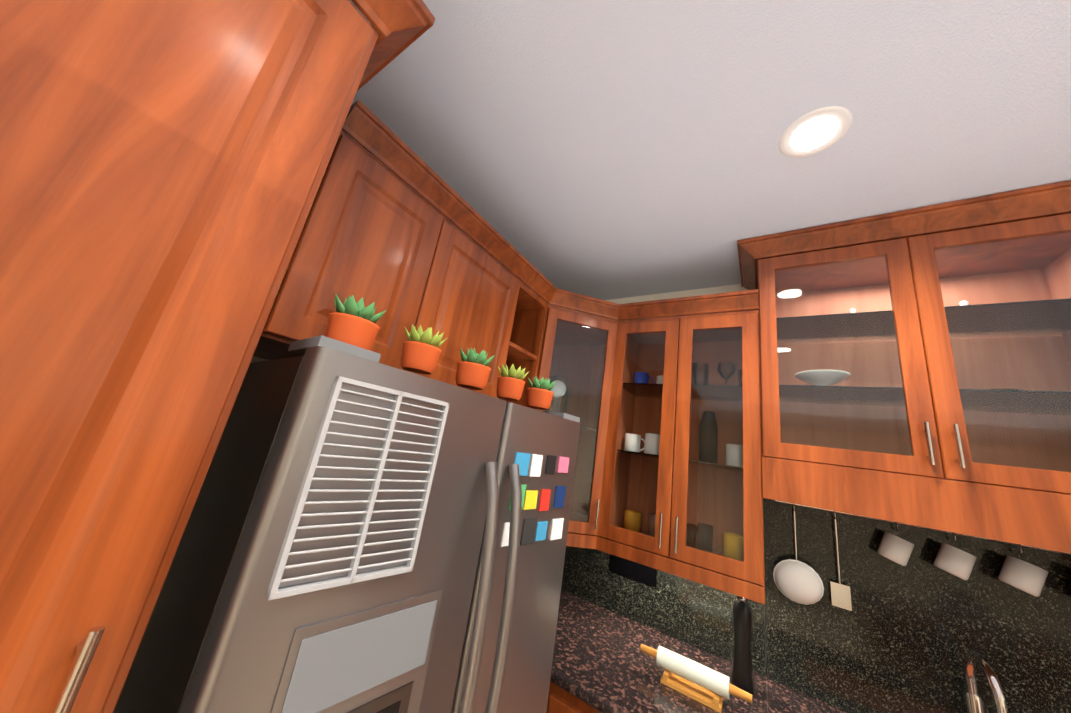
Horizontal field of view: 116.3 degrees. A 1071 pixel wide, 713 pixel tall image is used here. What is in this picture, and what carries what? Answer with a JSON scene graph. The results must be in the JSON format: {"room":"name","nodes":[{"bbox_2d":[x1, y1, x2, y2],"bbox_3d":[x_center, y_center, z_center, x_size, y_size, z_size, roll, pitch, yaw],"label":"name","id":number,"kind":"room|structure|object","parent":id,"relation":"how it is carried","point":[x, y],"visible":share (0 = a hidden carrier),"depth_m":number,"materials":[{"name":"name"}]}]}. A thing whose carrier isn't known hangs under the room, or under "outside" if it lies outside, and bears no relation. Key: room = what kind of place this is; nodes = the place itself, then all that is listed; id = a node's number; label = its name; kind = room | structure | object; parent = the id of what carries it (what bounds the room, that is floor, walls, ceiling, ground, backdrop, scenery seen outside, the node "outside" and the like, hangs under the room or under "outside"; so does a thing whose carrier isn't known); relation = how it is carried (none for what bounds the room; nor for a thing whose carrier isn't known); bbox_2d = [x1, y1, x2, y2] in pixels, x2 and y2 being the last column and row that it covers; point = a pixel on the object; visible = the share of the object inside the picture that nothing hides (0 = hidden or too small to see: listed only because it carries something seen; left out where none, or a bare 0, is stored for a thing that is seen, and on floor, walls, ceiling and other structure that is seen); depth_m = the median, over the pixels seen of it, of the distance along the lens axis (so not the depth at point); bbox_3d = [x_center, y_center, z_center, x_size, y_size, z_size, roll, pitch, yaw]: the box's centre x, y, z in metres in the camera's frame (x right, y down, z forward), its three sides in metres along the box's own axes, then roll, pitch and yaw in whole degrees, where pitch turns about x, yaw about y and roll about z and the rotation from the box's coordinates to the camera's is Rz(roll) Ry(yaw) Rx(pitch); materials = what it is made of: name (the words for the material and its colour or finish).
{"room":"kitchen","nodes":[
{"label":"kitchen","id":0,"kind":"room"},
{"bbox_2d":[250,356,267,362],"bbox_3d":[-1.836,-0.029,-0.200,0.120,2.690,6.200,-1,-18,34],"label":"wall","id":1,"kind":"structure","parent":0,"point":[256,359],"depth_m":1.08,"materials":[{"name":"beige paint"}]},
{"bbox_2d":[253,99,456,372],"bbox_3d":[-0.635,-0.301,1.067,0.467,0.652,0.353,-1,-18,34],"label":"upper cabinet","id":2,"kind":"object","parent":1,"relation":"attached to","point":[366,234],"depth_m":0.92,"materials":[{"name":"brown wood"}]},
{"bbox_2d":[413,195,532,401],"bbox_3d":[-0.411,-0.175,1.395,0.467,0.652,0.480,-1,-18,34],"label":"upper cabinet","id":3,"kind":"object","parent":1,"relation":"attached to","point":[478,303],"depth_m":1.26,"materials":[{"name":"brown wood"}]},
{"bbox_2d":[571,284,766,674],"bbox_3d":[1.891,0.878,0.928,5.020,2.690,0.120,-1,-18,34],"label":"wall","id":4,"kind":"structure","parent":0,"point":[706,291],"depth_m":2.00,"materials":[{"name":"beige paint"}]},
{"bbox_2d":[529,295,620,546],"bbox_3d":[0.177,0.270,1.618,0.278,1.060,0.285,-1,-18,34],"label":"upper cabinet","id":5,"kind":"object","parent":4,"relation":"attached to","point":[584,349],"depth_m":1.74,"materials":[{"name":"brown wood"}]},
{"bbox_2d":[544,376,568,413],"bbox_3d":[0.117,0.244,1.893,0.140,0.280,0.140,-1,-18,34],"label":"contents","id":6,"kind":"object","parent":5,"relation":"in","point":[559,387],"depth_m":1.90,"materials":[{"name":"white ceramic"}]},
{"bbox_2d":[773,500,1070,610],"bbox_3d":[1.353,0.785,1.156,0.865,0.377,0.105,-1,-18,34],"label":"hanging utensils","id":7,"kind":"object","parent":4,"relation":"attached to","point":[796,580],"visible":0.88,"depth_m":1.19,"materials":[{"name":"silver metal"}]},
{"bbox_2d":[624,362,743,560],"bbox_3d":[0.710,0.441,1.595,0.570,0.857,0.128,-1,-18,34],"label":"contents","id":8,"kind":"object","parent":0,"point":[706,434],"depth_m":1.53,"materials":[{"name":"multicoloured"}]},
{"bbox_2d":[342,0,1070,305],"bbox_3d":[0.409,-1.384,-1.209,5.020,0.060,6.440,-1,-18,34],"label":"ceiling","id":9,"kind":"structure","parent":0,"point":[606,149],"depth_m":1.01,"materials":[{"name":"white paint"}]},
{"bbox_2d":[779,106,851,157],"bbox_3d":[0.846,-0.676,1.013,0.171,0.003,0.171,12,-15,-9],"label":"recessed light","id":10,"kind":"object","parent":9,"relation":"in","point":[816,131],"visible":1,"depth_m":0.99,"materials":[{"name":"white"}]},
{"bbox_2d":[784,300,1068,494],"bbox_3d":[1.403,0.110,1.248,0.796,0.692,0.180,-1,-18,34],"label":"contents","id":11,"kind":"object","parent":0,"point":[823,373],"depth_m":1.35,"materials":[{"name":"white ceramic"}]},
{"bbox_3d":[-0.014,1.239,-1.921,5.020,0.060,6.440,-1,-18,34],"label":"floor","id":12,"kind":"structure","parent":0,"visible":0},
{"bbox_2d":[0,0,434,712],"bbox_3d":[-1.085,0.285,0.071,0.809,2.462,1.322,-1,-18,34],"label":"pantry","id":13,"kind":"object","parent":12,"relation":"on","point":[162,166],"visible":1,"depth_m":0.37,"materials":[{"name":"brown wood"}]},
{"bbox_2d":[113,335,580,712],"bbox_3d":[-0.465,0.943,0.785,0.777,1.768,0.810,-3,-19,39],"label":"fridge","id":14,"kind":"object","parent":12,"relation":"on","point":[365,531],"visible":1,"depth_m":0.58,"materials":[{"name":"silver metal"}]},
{"bbox_2d":[325,293,385,349],"bbox_3d":[-0.343,-0.060,0.629,0.096,0.098,0.096,-1,-18,34],"label":"succulent","id":15,"kind":"object","parent":14,"relation":"on","point":[351,321],"visible":0.92,"depth_m":0.60,"materials":[{"name":"orange ceramic"}]},
{"bbox_2d":[401,324,447,374],"bbox_3d":[-0.252,-0.015,0.740,0.094,0.098,0.094,-1,-18,34],"label":"succulent","id":16,"kind":"object","parent":14,"relation":"on","point":[421,351],"visible":1,"depth_m":0.71,"materials":[{"name":"orange ceramic"}]},
{"bbox_2d":[455,348,494,389],"bbox_3d":[-0.158,0.031,0.855,0.090,0.098,0.090,-1,-18,34],"label":"succulent","id":17,"kind":"object","parent":14,"relation":"on","point":[473,370],"visible":1,"depth_m":0.82,"materials":[{"name":"orange ceramic"}]},
{"bbox_2d":[496,364,528,400],"bbox_3d":[-0.071,0.074,0.961,0.095,0.098,0.095,-1,-18,34],"label":"succulent","id":18,"kind":"object","parent":14,"relation":"on","point":[510,384],"visible":1,"depth_m":0.93,"materials":[{"name":"orange ceramic"}]},
{"bbox_2d":[526,377,554,409],"bbox_3d":[0.014,0.116,1.065,0.096,0.098,0.096,-1,-18,34],"label":"succulent","id":19,"kind":"object","parent":14,"relation":"on","point":[539,395],"visible":1,"depth_m":1.03,"materials":[{"name":"orange ceramic"}]},
{"bbox_2d":[546,678,553,712],"bbox_3d":[-0.139,1.662,1.515,0.722,0.875,0.653,-1,-18,34],"label":"base cabinet","id":20,"kind":"object","parent":12,"relation":"on","point":[551,679],"depth_m":1.17,"materials":[{"name":"brown wood"}]},
{"bbox_2d":[550,678,609,712],"bbox_3d":[0.244,1.654,1.258,0.200,0.875,0.653,-1,-18,34],"label":"base cabinet","id":21,"kind":"object","parent":12,"relation":"on","point":[563,699],"depth_m":1.13,"materials":[{"name":"brown wood"}]},
{"bbox_2d":[551,586,857,712],"bbox_3d":[0.929,1.204,0.962,3.127,0.040,0.655,-1,-18,34],"label":"countertop","id":22,"kind":"structure","parent":21,"relation":"on","point":[597,653],"depth_m":1.25,"materials":[{"name":"brown stone"}]},
{"bbox_2d":[640,644,751,712],"bbox_3d":[0.555,1.134,1.181,0.360,0.090,0.080,-1,-18,34],"label":"rolling pin","id":23,"kind":"object","parent":22,"relation":"on","point":[702,684],"visible":1,"depth_m":1.16,"materials":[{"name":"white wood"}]},
{"bbox_2d":[731,596,753,692],"bbox_3d":[0.798,1.091,1.285,0.072,0.300,0.071,-1,-18,34],"label":"pepper mill","id":24,"kind":"object","parent":22,"relation":"on","point":[742,677],"visible":0.9,"depth_m":1.26,"materials":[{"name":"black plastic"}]},
{"bbox_2d":[954,638,1013,712],"bbox_3d":[1.354,1.066,0.951,0.131,0.347,0.213,-1,-18,34],"label":"faucet","id":25,"kind":"object","parent":22,"relation":"on","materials":[{"name":"silver metal"}]}
]}

